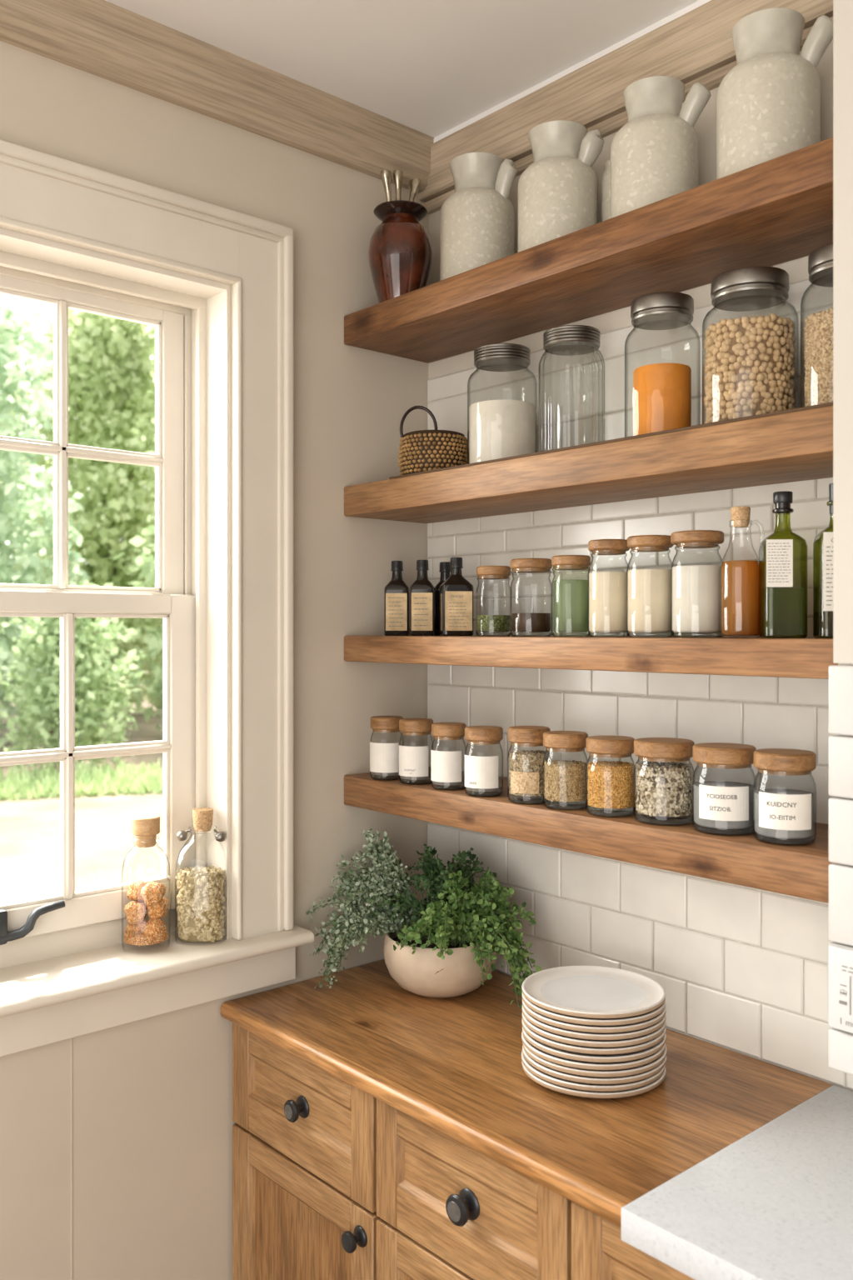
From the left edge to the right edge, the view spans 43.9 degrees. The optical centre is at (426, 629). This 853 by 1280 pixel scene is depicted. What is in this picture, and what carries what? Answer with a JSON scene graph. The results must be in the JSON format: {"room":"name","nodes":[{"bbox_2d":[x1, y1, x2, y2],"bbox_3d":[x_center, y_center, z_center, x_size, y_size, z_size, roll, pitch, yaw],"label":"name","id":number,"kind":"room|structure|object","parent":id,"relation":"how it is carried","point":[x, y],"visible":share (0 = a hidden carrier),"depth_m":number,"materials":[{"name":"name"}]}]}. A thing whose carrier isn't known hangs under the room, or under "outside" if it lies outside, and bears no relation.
{"room":"kitchen","nodes":[
{"label":"kitchen","id":0,"kind":"room"},
{"bbox_2d":[176,865,225,942],"bbox_3d":[-0.483,0.588,2.282,0.108,0.150,0.106,0,0,6],"label":"grains","id":1,"kind":"object","parent":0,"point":[201,898],"visible":0.96,"depth_m":2.24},
{"bbox_2d":[0,40,429,1279],"bbox_3d":[-1.717,0.253,1.245,4.750,2.925,0.182,0,0,-42],"label":"wall","id":2,"kind":"structure","parent":0,"point":[116,1142],"depth_m":2.26,"materials":[{"name":"paint"}]},
{"bbox_2d":[0,139,314,1057],"bbox_3d":[-0.779,-0.055,2.027,1.192,1.672,0.260,0,0,-42],"label":"window","id":3,"kind":"structure","parent":2,"relation":"in","point":[73,235],"depth_m":2.27,"materials":[{"name":"paint"}]},
{"bbox_2d":[121,815,169,945],"bbox_3d":[-0.589,0.528,2.218,0.099,0.274,0.099,0,0,8],"label":"bottle","id":4,"kind":"object","parent":3,"relation":"on","point":[146,828],"visible":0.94,"depth_m":2.20,"materials":[{"name":"clear glass"}]},
{"bbox_2d":[124,900,147,924],"bbox_3d":[-0.609,0.591,2.217,0.048,0.049,0.047,0,0,-5],"label":"lump","id":5,"kind":"object","parent":4,"relation":"in","point":[135,911],"visible":0.97,"depth_m":2.20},
{"bbox_2d":[125,919,147,933],"bbox_3d":[-0.608,0.629,2.225,0.048,0.048,0.048,0,0,4],"label":"lump","id":6,"kind":"object","parent":4,"relation":"in","point":[139,927],"visible":0.45,"depth_m":2.21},
{"bbox_2d":[126,880,146,901],"bbox_3d":[-0.607,0.550,2.231,0.046,0.046,0.045,0,0,-42],"label":"lump","id":7,"kind":"object","parent":4,"relation":"in","point":[135,887],"visible":0.65,"depth_m":2.22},
{"bbox_2d":[123,927,168,945],"bbox_3d":[-0.589,0.639,2.218,0.091,0.024,0.090,0,0,-38],"label":"crumbs","id":8,"kind":"object","parent":4,"relation":"in","point":[132,938],"visible":0.55,"depth_m":2.18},
{"bbox_2d":[140,880,165,907],"bbox_3d":[-0.570,0.551,2.205,0.048,0.053,0.048,0,0,4],"label":"lump","id":9,"kind":"object","parent":4,"relation":"in","point":[152,893],"visible":1,"depth_m":2.19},
{"bbox_2d":[143,917,167,937],"bbox_3d":[-0.567,0.626,2.208,0.049,0.052,0.048,0,0,-4],"label":"lump","id":10,"kind":"object","parent":4,"relation":"in","point":[154,927],"visible":0.88,"depth_m":2.19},
{"bbox_2d":[146,897,168,919],"bbox_3d":[-0.566,0.584,2.222,0.044,0.045,0.045,0,0,6],"label":"lump","id":11,"kind":"object","parent":4,"relation":"in","point":[160,910],"visible":0.73,"depth_m":2.21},
{"bbox_2d":[175,807,225,939],"bbox_3d":[-0.483,0.526,2.281,0.109,0.278,0.109,0,0,6],"label":"bottle","id":12,"kind":"object","parent":3,"relation":"on","point":[202,817],"visible":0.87,"depth_m":2.27,"materials":[{"name":"clear glass"}]},
{"bbox_2d":[0,0,434,193],"bbox_3d":[-1.659,-1.149,1.143,4.500,0.122,0.052,0,0,-42],"label":"crown molding","id":13,"kind":"structure","parent":2,"relation":"attached to","point":[102,38],"depth_m":2.20,"materials":[{"name":"brown wood"}]},
{"bbox_2d":[105,0,699,137],"bbox_3d":[-0.589,-1.270,-0.025,4.750,0.120,3.580,0,0,-42],"label":"ceiling","id":14,"kind":"structure","parent":0,"point":[430,67],"depth_m":2.17,"materials":[{"name":"paint"}]},
{"bbox_2d":[427,40,852,1091],"bbox_3d":[1.128,0.253,1.500,0.158,2.925,3.580,0,0,-42],"label":"wall","id":15,"kind":"structure","parent":0,"point":[743,970],"depth_m":2.16,"materials":[{"name":"tile"}]},
{"bbox_2d":[433,0,711,143],"bbox_3d":[0.407,-1.202,2.182,0.030,0.017,1.243,0,0,-42],"label":"trim","id":16,"kind":"structure","parent":15,"relation":"attached to","point":[700,2],"depth_m":2.25,"materials":[{"name":"paint"}]},
{"bbox_2d":[344,137,833,363],"bbox_3d":[0.324,-0.702,2.094,0.267,0.068,1.262,0,0,-42],"label":"wooden shelf","id":17,"kind":"object","parent":15,"relation":"attached to","point":[778,210],"visible":0.97,"depth_m":1.95,"materials":[{"name":"brown wood"}]},
{"bbox_2d":[368,200,433,303],"bbox_3d":[-0.061,-0.863,2.472,0.151,0.252,0.151,0,0,-42],"label":"vase","id":18,"kind":"object","parent":17,"relation":"on","point":[400,252],"visible":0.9,"depth_m":2.42,"materials":[{"name":"ceramic"}]},
{"bbox_2d":[380,169,391,201],"bbox_3d":[-0.092,-1.001,2.462,0.030,0.136,0.034,0,0,0],"label":"spoon","id":19,"kind":"object","parent":18,"relation":"in","point":[386,177],"visible":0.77,"depth_m":2.46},
{"bbox_2d":[392,169,403,199],"bbox_3d":[-0.067,-1.004,2.474,0.024,0.141,0.033,0,0,0],"label":"spoon","id":20,"kind":"object","parent":18,"relation":"in","point":[397,174],"visible":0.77,"depth_m":2.46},
{"bbox_2d":[409,178,421,201],"bbox_3d":[-0.030,-0.995,2.481,0.035,0.126,0.035,0,0,0],"label":"spoon","id":21,"kind":"object","parent":18,"relation":"in","point":[414,183],"visible":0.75,"depth_m":2.47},
{"bbox_2d":[440,151,517,280],"bbox_3d":[0.113,-0.887,2.357,0.166,0.302,0.166,0,0,-6],"label":"jug","id":22,"kind":"object","parent":17,"relation":"on","point":[477,220],"visible":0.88,"depth_m":2.29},
{"bbox_2d":[518,120,604,252],"bbox_3d":[0.271,-0.879,2.179,0.164,0.286,0.167,0,0,-7],"label":"jug","id":23,"kind":"object","parent":17,"relation":"on","point":[558,192],"visible":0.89,"depth_m":2.12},
{"bbox_2d":[601,160,610,221],"bbox_3d":[0.392,-0.841,2.149,0.072,0.210,0.072,0,0,-42],"label":"stoneware crock","id":24,"kind":"object","parent":17,"relation":"on","point":[606,182],"visible":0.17,"depth_m":2.13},
{"bbox_2d":[610,75,711,218],"bbox_3d":[0.435,-0.876,1.995,0.173,0.280,0.162,0,0,1],"label":"jug","id":25,"kind":"object","parent":17,"relation":"on","point":[654,156],"visible":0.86,"depth_m":1.93,"materials":[{"name":"ceramic"}]},
{"bbox_2d":[716,7,833,179],"bbox_3d":[0.587,-0.885,1.811,0.170,0.298,0.180,0,0,-9],"label":"jug","id":26,"kind":"object","parent":17,"relation":"on","point":[768,105],"visible":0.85,"depth_m":1.75,"materials":[{"name":"ceramic"}]},
{"bbox_2d":[344,401,833,523],"bbox_3d":[0.321,-0.303,2.091,0.261,0.074,1.262,0,0,-42],"label":"wooden shelf","id":27,"kind":"object","parent":15,"relation":"attached to","point":[795,444],"visible":1,"depth_m":1.93,"materials":[{"name":"brown wood"}]},
{"bbox_2d":[398,405,469,474],"bbox_3d":[0.017,-0.419,2.388,0.161,0.166,0.161,0,0,-42],"label":"basket","id":28,"kind":"object","parent":27,"relation":"on","point":[422,450],"visible":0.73,"depth_m":2.32,"materials":[{"name":"wicker"}]},
{"bbox_2d":[467,343,537,464],"bbox_3d":[0.163,-0.470,2.283,0.150,0.267,0.150,0,0,3],"label":"storage jar","id":29,"kind":"object","parent":27,"relation":"on","point":[494,357],"visible":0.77,"depth_m":2.25,"materials":[{"name":"clear glass"}]},
{"bbox_2d":[469,400,535,463],"bbox_3d":[0.163,-0.418,2.283,0.142,0.136,0.142,0,0,-42],"label":"flour","id":30,"kind":"object","parent":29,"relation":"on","point":[497,428],"visible":0.73,"depth_m":2.22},
{"bbox_2d":[540,325,604,451],"bbox_3d":[0.293,-0.469,2.136,0.133,0.264,0.132,0,0,3],"label":"storage jar","id":31,"kind":"object","parent":27,"relation":"on","point":[567,340],"visible":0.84,"depth_m":2.11,"materials":[{"name":"clear glass"}]},
{"bbox_2d":[625,291,700,424],"bbox_3d":[0.440,-0.475,1.972,0.138,0.277,0.138,0,0,3],"label":"storage jar","id":32,"kind":"object","parent":27,"relation":"on","point":[664,310],"visible":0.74,"depth_m":1.94,"materials":[{"name":"clear glass"}]},
{"bbox_2d":[633,362,691,435],"bbox_3d":[0.440,-0.418,1.972,0.105,0.136,0.105,0,0,-42],"label":"powder","id":33,"kind":"object","parent":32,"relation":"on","point":[662,392],"visible":0.68,"depth_m":1.93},
{"bbox_2d":[702,265,799,424],"bbox_3d":[0.561,-0.474,1.835,0.160,0.274,0.160,0,0,3],"label":"storage jar","id":34,"kind":"object","parent":27,"relation":"on","point":[758,287],"visible":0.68,"depth_m":1.80,"materials":[{"name":"clear glass"}]},
{"bbox_2d":[704,313,796,423],"bbox_3d":[0.561,-0.444,1.835,0.152,0.186,0.153,0,0,43],"label":"chickpeas","id":35,"kind":"object","parent":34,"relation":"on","point":[750,368],"visible":0.91,"depth_m":1.77,"materials":[{"name":"food"}]},
{"bbox_2d":[800,242,833,407],"bbox_3d":[0.677,-0.473,1.704,0.140,0.273,0.140,0,0,3],"label":"storage jar","id":36,"kind":"object","parent":27,"relation":"on","point":[821,260],"visible":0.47,"depth_m":1.69,"materials":[{"name":"clear glass"}]},
{"bbox_2d":[804,306,833,406],"bbox_3d":[0.677,-0.431,1.704,0.130,0.157,0.130,0,0,-42],"label":"grain","id":37,"kind":"object","parent":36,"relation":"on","point":[818,335],"visible":0.65,"depth_m":1.68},
{"bbox_2d":[344,766,838,903],"bbox_3d":[0.318,0.375,2.095,0.260,0.070,1.252,0,0,-42],"label":"wooden shelf","id":38,"kind":"object","parent":15,"relation":"attached to","point":[802,871],"visible":0.77,"depth_m":1.90,"materials":[{"name":"brown wood"}]},
{"bbox_2d":[370,715,404,780],"bbox_3d":[-0.091,0.269,2.421,0.077,0.142,0.078,0,0,18],"label":"glass jar","id":39,"kind":"object","parent":38,"relation":"on","point":[383,757],"visible":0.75,"depth_m":2.39,"materials":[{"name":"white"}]},
{"bbox_2d":[399,718,433,784],"bbox_3d":[-0.023,0.269,2.355,0.077,0.142,0.078,0,0,18],"label":"glass jar","id":40,"kind":"object","parent":38,"relation":"on","point":[413,761],"visible":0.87,"depth_m":2.32,"materials":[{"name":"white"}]},
{"bbox_2d":[430,722,466,790],"bbox_3d":[0.048,0.270,2.271,0.076,0.140,0.077,0,0,18],"label":"glass jar","id":41,"kind":"object","parent":38,"relation":"on","point":[446,767],"visible":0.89,"depth_m":2.24,"materials":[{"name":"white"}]},
{"bbox_2d":[465,725,503,795],"bbox_3d":[0.118,0.270,2.184,0.080,0.140,0.081,0,0,18],"label":"glass jar","id":42,"kind":"object","parent":38,"relation":"on","point":[480,772],"visible":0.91,"depth_m":2.15,"materials":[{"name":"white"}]},
{"bbox_2d":[465,784,502,791],"bbox_3d":[0.118,0.325,2.184,0.076,0.008,0.076,0,0,-42],"label":"ground spice","id":43,"kind":"object","parent":42,"relation":"in","point":[500,787],"visible":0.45,"depth_m":2.15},
{"bbox_2d":[507,725,550,803],"bbox_3d":[0.203,0.266,2.093,0.085,0.148,0.086,0,0,18],"label":"glass jar","id":44,"kind":"object","parent":38,"relation":"on","point":[523,736],"visible":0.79,"depth_m":2.06,"materials":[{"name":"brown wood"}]},
{"bbox_2d":[509,750,549,796],"bbox_3d":[0.203,0.282,2.094,0.079,0.085,0.080,0,0,31],"label":"dried grains","id":45,"kind":"object","parent":44,"relation":"in","point":[531,761],"visible":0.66,"depth_m":2.06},
{"bbox_2d":[542,730,588,809],"bbox_3d":[0.267,0.268,2.028,0.087,0.144,0.087,0,0,18],"label":"glass jar","id":46,"kind":"object","parent":38,"relation":"on","point":[554,741],"visible":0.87,"depth_m":2.00,"materials":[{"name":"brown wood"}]},
{"bbox_2d":[544,760,586,802],"bbox_3d":[0.267,0.289,2.028,0.081,0.073,0.081,0,0,-42],"label":"seeds","id":47,"kind":"object","parent":46,"relation":"in","point":[565,781],"visible":1,"depth_m":2.00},
{"bbox_2d":[585,735,635,816],"bbox_3d":[0.340,0.269,1.953,0.091,0.142,0.091,0,0,18],"label":"glass jar","id":48,"kind":"object","parent":38,"relation":"on","point":[605,746],"visible":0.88,"depth_m":1.92,"materials":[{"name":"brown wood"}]},
{"bbox_2d":[587,760,634,809],"bbox_3d":[0.340,0.285,1.953,0.085,0.080,0.085,0,0,22],"label":"grain","id":49,"kind":"object","parent":48,"relation":"in","point":[610,784],"visible":0.98,"depth_m":1.92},
{"bbox_2d":[633,737,694,825],"bbox_3d":[0.422,0.268,1.879,0.107,0.145,0.107,0,0,18],"label":"glass jar","id":50,"kind":"object","parent":38,"relation":"on","point":[652,749],"visible":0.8,"depth_m":1.84,"materials":[{"name":"clear glass"}]},
{"bbox_2d":[635,760,693,817],"bbox_3d":[0.422,0.282,1.879,0.099,0.089,0.100,0,0,-42],"label":"grains","id":51,"kind":"object","parent":50,"relation":"in","point":[664,789],"visible":1,"depth_m":1.84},
{"bbox_2d":[692,742,756,835],"bbox_3d":[0.504,0.268,1.789,0.105,0.145,0.106,0,0,14],"label":"glass jar","id":52,"kind":"object","parent":38,"relation":"on","point":[719,803],"visible":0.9,"depth_m":1.75,"materials":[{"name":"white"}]},
{"bbox_2d":[694,780,754,829],"bbox_3d":[0.504,0.295,1.790,0.100,0.068,0.100,0,0,-42],"label":"powder","id":53,"kind":"object","parent":52,"relation":"in","point":[702,822],"visible":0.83,"depth_m":1.76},
{"bbox_2d":[753,748,816,844],"bbox_3d":[0.577,0.268,1.704,0.097,0.145,0.098,0,0,14],"label":"glass jar","id":54,"kind":"object","parent":38,"relation":"on","point":[780,812],"visible":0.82,"depth_m":1.66,"materials":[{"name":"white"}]},
{"bbox_2d":[755,788,814,839],"bbox_3d":[0.578,0.295,1.705,0.092,0.068,0.092,0,0,-42],"label":"powder","id":55,"kind":"object","parent":54,"relation":"in","point":[787,834],"visible":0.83,"depth_m":1.68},
{"bbox_2d":[344,635,838,679],"bbox_3d":[0.321,0.043,2.091,0.260,0.060,1.262,0,0,-42],"label":"wooden shelf","id":56,"kind":"object","parent":15,"relation":"attached to","point":[807,657],"visible":0.95,"depth_m":1.88,"materials":[{"name":"brown wood"}]},
{"bbox_2d":[384,560,409,635],"bbox_3d":[-0.070,-0.074,2.492,0.058,0.176,0.047,0,0,2],"label":"bottle","id":57,"kind":"object","parent":56,"relation":"on","point":[397,592],"visible":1,"depth_m":2.47,"materials":[{"name":"black glass"}]},
{"bbox_2d":[410,560,434,635],"bbox_3d":[-0.009,-0.073,2.429,0.056,0.174,0.047,0,0,2],"label":"bottle","id":58,"kind":"object","parent":56,"relation":"on","point":[422,592],"visible":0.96,"depth_m":2.41,"materials":[{"name":"black glass"}]},
{"bbox_2d":[435,561,451,635],"bbox_3d":[0.045,-0.073,2.504,0.052,0.174,0.044,0,0,8],"label":"bottle","id":59,"kind":"object","parent":56,"relation":"on","point":[445,570],"visible":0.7,"depth_m":2.49,"materials":[{"name":"black glass"}]},
{"bbox_2d":[440,557,473,635],"bbox_3d":[0.067,-0.073,2.346,0.070,0.174,0.063,0,0,-8],"label":"bottle","id":60,"kind":"object","parent":56,"relation":"on","point":[456,592],"visible":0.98,"depth_m":2.32,"materials":[{"name":"black glass"}]},
{"bbox_2d":[476,565,511,636],"bbox_3d":[0.143,-0.061,2.260,0.075,0.150,0.075,0,0,18],"label":"glass jar","id":61,"kind":"object","parent":56,"relation":"on","point":[482,572],"visible":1,"depth_m":2.23,"materials":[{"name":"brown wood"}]},
{"bbox_2d":[477,615,509,631],"bbox_3d":[0.143,-0.014,2.260,0.070,0.036,0.070,0,0,-42],"label":"dried herbs","id":62,"kind":"object","parent":61,"relation":"in","point":[485,622],"visible":1,"depth_m":2.23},
{"bbox_2d":[510,558,552,636],"bbox_3d":[0.216,-0.066,2.178,0.086,0.160,0.086,0,0,18],"label":"glass jar","id":63,"kind":"object","parent":56,"relation":"on","point":[518,565],"visible":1,"depth_m":2.15,"materials":[{"name":"clear glass"}]},
{"bbox_2d":[511,613,550,631],"bbox_3d":[0.216,-0.015,2.178,0.081,0.038,0.081,0,0,-42],"label":"ground spice","id":64,"kind":"object","parent":63,"relation":"in","point":[520,622],"visible":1,"depth_m":2.14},
{"bbox_2d":[551,555,590,636],"bbox_3d":[0.287,-0.067,2.098,0.077,0.161,0.077,0,0,18],"label":"glass jar","id":65,"kind":"object","parent":56,"relation":"on","point":[560,562],"visible":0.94,"depth_m":2.07,"materials":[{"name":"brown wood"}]},
{"bbox_2d":[554,580,589,631],"bbox_3d":[0.287,-0.047,2.098,0.069,0.102,0.069,0,0,-42],"label":"liquid","id":66,"kind":"object","parent":65,"relation":"in","point":[576,617],"visible":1,"depth_m":2.08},
{"bbox_2d":[588,539,629,637],"bbox_3d":[0.350,-0.079,2.027,0.080,0.186,0.080,0,0,18],"label":"glass jar","id":67,"kind":"object","parent":56,"relation":"on","point":[599,547],"visible":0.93,"depth_m":2.00,"materials":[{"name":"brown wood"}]},
{"bbox_2d":[589,571,628,632],"bbox_3d":[0.350,-0.053,2.027,0.075,0.114,0.075,0,0,-42],"label":"powder","id":68,"kind":"object","parent":67,"relation":"in","point":[608,591],"visible":0.96,"depth_m":1.99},
{"bbox_2d":[626,535,674,637],"bbox_3d":[0.414,-0.080,1.956,0.086,0.187,0.086,0,0,18],"label":"glass jar","id":69,"kind":"object","parent":56,"relation":"on","point":[645,543],"visible":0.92,"depth_m":1.92,"materials":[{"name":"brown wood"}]},
{"bbox_2d":[628,569,672,632],"bbox_3d":[0.414,-0.053,1.956,0.081,0.114,0.081,0,0,-42],"label":"powder","id":70,"kind":"object","parent":69,"relation":"in","point":[649,590],"visible":0.94,"depth_m":1.92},
{"bbox_2d":[670,530,724,637],"bbox_3d":[0.481,-0.080,1.879,0.092,0.188,0.092,0,0,18],"label":"glass jar","id":71,"kind":"object","parent":56,"relation":"on","point":[692,538],"visible":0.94,"depth_m":1.85,"materials":[{"name":"clear glass"}]},
{"bbox_2d":[672,565,721,632],"bbox_3d":[0.481,-0.054,1.879,0.087,0.116,0.087,0,0,-42],"label":"powder","id":72,"kind":"object","parent":71,"relation":"in","point":[697,598],"visible":0.95,"depth_m":1.84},
{"bbox_2d":[720,506,763,638],"bbox_3d":[0.539,-0.098,1.812,0.070,0.224,0.069,0,0,-31],"label":"oil bottle","id":73,"kind":"object","parent":56,"relation":"on","point":[741,516],"visible":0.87,"depth_m":1.80,"materials":[{"name":"clear glass"}]},
{"bbox_2d":[720,560,759,635],"bbox_3d":[0.538,-0.054,1.812,0.065,0.127,0.065,0,0,-42],"label":"oil","id":74,"kind":"object","parent":73,"relation":"in","point":[739,579],"visible":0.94,"depth_m":1.78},
{"bbox_2d":[759,490,807,638],"bbox_3d":[0.592,-0.107,1.755,0.069,0.242,0.070,0,0,6],"label":"bottle","id":75,"kind":"object","parent":56,"relation":"on","point":[783,553],"visible":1,"depth_m":1.72,"materials":[{"name":"green glass"}]},
{"bbox_2d":[813,483,833,638],"bbox_3d":[0.656,-0.110,1.685,0.067,0.247,0.068,0,0,6],"label":"bottle","id":76,"kind":"object","parent":56,"relation":"on","point":[823,542],"visible":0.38,"depth_m":1.66,"materials":[{"name":"green glass"}]},
{"bbox_2d":[418,0,833,214],"bbox_3d":[0.406,-1.118,2.180,0.034,0.150,1.243,0,0,-42],"label":"crown molding","id":77,"kind":"structure","parent":15,"relation":"attached to","point":[696,46],"depth_m":2.19,"materials":[{"name":"brown wood"}]},
{"bbox_2d":[829,0,852,1074],"bbox_3d":[0.918,-0.292,1.368,0.344,1.835,0.662,0,0,-42],"label":"wall","id":78,"kind":"structure","parent":0,"point":[841,676],"depth_m":1.49,"materials":[{"name":"paint"}]},
{"bbox_2d":[828,945,852,1033],"bbox_3d":[0.608,0.503,1.452,0.008,0.116,0.120,0,0,-42],"label":"switch plate","id":79,"kind":"object","parent":78,"relation":"attached to","point":[840,959],"visible":1,"depth_m":1.48,"materials":[{"name":"plastic"}]},
{"bbox_3d":[-0.589,1.765,-0.025,4.750,0.100,3.580,0,0,-42],"label":"floor","id":80,"kind":"structure","parent":0,"visible":0},
{"bbox_2d":[232,1022,379,1279],"bbox_3d":[-0.059,1.270,2.263,0.600,0.889,0.487,0,0,-42],"label":"base cabinet","id":81,"kind":"object","parent":80,"relation":"on","point":[304,1137],"visible":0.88,"depth_m":2.09,"materials":[{"name":"brown wood"}]},
{"bbox_2d":[220,959,832,1227],"bbox_3d":[0.135,0.810,2.051,0.590,0.030,1.066,0,0,-42],"label":"countertop","id":82,"kind":"structure","parent":81,"relation":"on","point":[453,1066],"depth_m":1.85,"materials":[{"name":"brown wood"}]},
{"bbox_2d":[383,920,496,998],"bbox_3d":[0.030,0.734,2.348,0.252,0.123,0.252,0,0,-42],"label":"bowl","id":83,"kind":"object","parent":82,"relation":"on","point":[422,972],"visible":0.59,"depth_m":2.24,"materials":[{"name":"ceramic"}]},
{"bbox_2d":[305,828,419,988],"bbox_3d":[-0.142,0.624,2.381,0.223,0.338,0.210,0,0,-39],"label":"herb","id":84,"kind":"object","parent":83,"relation":"on","point":[377,885],"visible":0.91,"depth_m":2.36,"materials":[{"name":"green plant"}]},
{"bbox_2d":[378,843,496,936],"bbox_3d":[0.036,0.584,2.349,0.239,0.195,0.205,0,0,22],"label":"herb","id":85,"kind":"object","parent":83,"relation":"on","point":[435,875],"visible":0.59,"depth_m":2.34,"materials":[{"name":"green plant"}]},
{"bbox_2d":[393,870,542,1008],"bbox_3d":[0.085,0.653,2.245,0.309,0.269,0.199,0,0,1],"label":"herb","id":86,"kind":"object","parent":83,"relation":"on","point":[464,922],"visible":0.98,"depth_m":2.24,"materials":[{"name":"green plant"}]},
{"bbox_2d":[521,1060,665,1098],"bbox_3d":[0.300,0.786,1.902,0.256,0.017,0.256,0,0,11],"label":"dinner plate","id":87,"kind":"object","parent":82,"relation":"on","point":[593,1094],"visible":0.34,"depth_m":1.80,"materials":[{"name":"ceramic"}]},
{"bbox_2d":[521,1050,665,1091],"bbox_3d":[0.299,0.774,1.901,0.256,0.017,0.256,0,0,2],"label":"dinner plate","id":88,"kind":"object","parent":87,"relation":"on","point":[571,1084],"visible":0.3,"depth_m":1.80,"materials":[{"name":"ceramic"}]},
{"bbox_2d":[522,1045,666,1084],"bbox_3d":[0.301,0.762,1.902,0.256,0.017,0.256,0,0,-45],"label":"dinner plate","id":89,"kind":"object","parent":88,"relation":"on","point":[594,1080],"visible":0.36,"depth_m":1.80,"materials":[{"name":"ceramic"}]},
{"bbox_2d":[522,1042,667,1077],"bbox_3d":[0.301,0.750,1.901,0.256,0.017,0.256,0,0,-28],"label":"dinner plate","id":90,"kind":"object","parent":89,"relation":"on","point":[627,1072],"visible":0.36,"depth_m":1.80,"materials":[{"name":"ceramic"}]},
{"bbox_2d":[521,1031,665,1069],"bbox_3d":[0.299,0.738,1.901,0.256,0.017,0.256,0,0,5],"label":"dinner plate","id":91,"kind":"object","parent":90,"relation":"on","point":[562,1061],"visible":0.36,"depth_m":1.80,"materials":[{"name":"ceramic"}]},
{"bbox_2d":[522,1026,666,1062],"bbox_3d":[0.300,0.726,1.903,0.256,0.017,0.256,0,0,5],"label":"dinner plate","id":92,"kind":"object","parent":91,"relation":"on","point":[650,1051],"visible":0.29,"depth_m":1.80,"materials":[{"name":"ceramic"}]},
{"bbox_2d":[521,1020,666,1054],"bbox_3d":[0.300,0.712,1.901,0.256,0.017,0.256,0,0,1],"label":"dinner plate","id":93,"kind":"object","parent":92,"relation":"on","point":[590,1050],"visible":0.29,"depth_m":1.80,"materials":[{"name":"ceramic"}]},
{"bbox_2d":[522,1013,666,1047],"bbox_3d":[0.300,0.700,1.901,0.256,0.017,0.256,0,0,30],"label":"dinner plate","id":94,"kind":"object","parent":93,"relation":"on","point":[579,1042],"visible":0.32,"depth_m":1.80,"materials":[{"name":"ceramic"}]},
{"bbox_2d":[522,1005,666,1039],"bbox_3d":[0.300,0.688,1.902,0.256,0.017,0.256,0,0,1],"label":"dinner plate","id":95,"kind":"object","parent":94,"relation":"on","point":[583,1035],"visible":0.31,"depth_m":1.80,"materials":[{"name":"ceramic"}]},
{"bbox_2d":[522,1000,666,1033],"bbox_3d":[0.300,0.676,1.902,0.256,0.017,0.256,0,0,-1],"label":"dinner plate","id":96,"kind":"object","parent":95,"relation":"on","point":[581,1027],"visible":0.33,"depth_m":1.80,"materials":[{"name":"ceramic"}]},
{"bbox_2d":[521,993,666,1025],"bbox_3d":[0.300,0.664,1.902,0.256,0.017,0.256,0,0,-7],"label":"dinner plate","id":97,"kind":"object","parent":96,"relation":"on","point":[578,1020],"visible":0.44,"depth_m":1.80,"materials":[{"name":"ceramic"}]},
{"bbox_2d":[521,965,665,1018],"bbox_3d":[0.300,0.652,1.903,0.256,0.017,0.256,0,0,4],"label":"dinner plate","id":98,"kind":"object","parent":97,"relation":"on","point":[591,992],"visible":1,"depth_m":1.91,"materials":[{"name":"ceramic"}]},
{"bbox_2d":[376,1098,571,1279],"bbox_3d":[0.256,1.270,1.908,0.600,0.889,0.453,0,0,-42],"label":"base cabinet","id":99,"kind":"object","parent":80,"relation":"on","point":[447,1210],"visible":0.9,"depth_m":1.74,"materials":[{"name":"brown wood"}]},
{"bbox_2d":[571,1201,694,1279],"bbox_3d":[0.609,1.278,1.510,0.600,0.874,0.604,0,0,-42],"label":"base cabinet","id":100,"kind":"object","parent":80,"relation":"on","point":[599,1252],"visible":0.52,"depth_m":1.51,"materials":[{"name":"brown wood"}]},
{"bbox_2d":[621,1085,852,1279],"bbox_3d":[0.903,0.816,1.184,0.594,0.045,1.247,0,0,-42],"label":"countertop","id":101,"kind":"structure","parent":100,"relation":"on","point":[776,1202],"depth_m":1.45,"materials":[{"name":"stone"}]},
{"label":"outside","id":102,"kind":"structure","parent":0,"visible":0},
{"bbox_2d":[0,670,163,904],"bbox_3d":[-19.633,2.115,32.294,130.000,0.200,69.600,0,0,-42],"label":"ground","id":103,"kind":"structure","parent":102,"point":[30,828],"depth_m":10.21,"materials":[{"name":"white"}]},
{"bbox_2d":[0,294,90,746],"bbox_3d":[-8.691,-2.486,18.269,5.514,9.363,5.493,0,0,-4],"label":"tree","id":104,"kind":"object","parent":103,"relation":"on","point":[25,539],"visible":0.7,"depth_m":18.17,"materials":[{"name":"green plant"}]},
{"bbox_2d":[0,577,144,777],"bbox_3d":[-5.022,0.645,15.106,2.101,2.861,2.146,0,0,33],"label":"bush","id":105,"kind":"object","parent":103,"relation":"on","point":[91,697],"visible":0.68,"depth_m":14.77,"materials":[{"name":"green plant"}]},
{"bbox_2d":[0,307,163,714],"bbox_3d":[-7.514,-3.087,25.239,6.236,10.397,6.236,0,0,-42],"label":"tree","id":106,"kind":"object","parent":103,"relation":"on","point":[112,369],"visible":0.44,"depth_m":24.25,"materials":[{"name":"green plant"}]},
{"bbox_2d":[0,756,163,801],"bbox_3d":[-4.359,1.845,13.319,12.197,0.339,1.409,0,0,-18],"label":"grass","id":107,"kind":"structure","parent":103,"relation":"on","point":[129,781],"depth_m":13.13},
{"bbox_2d":[112,512,163,731],"bbox_3d":[-2.918,-0.903,20.038,5.432,6.314,5.372,0,0,23],"label":"tree","id":108,"kind":"object","parent":103,"relation":"on","point":[155,693],"visible":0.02,"depth_m":19.16,"materials":[{"name":"green plant"}]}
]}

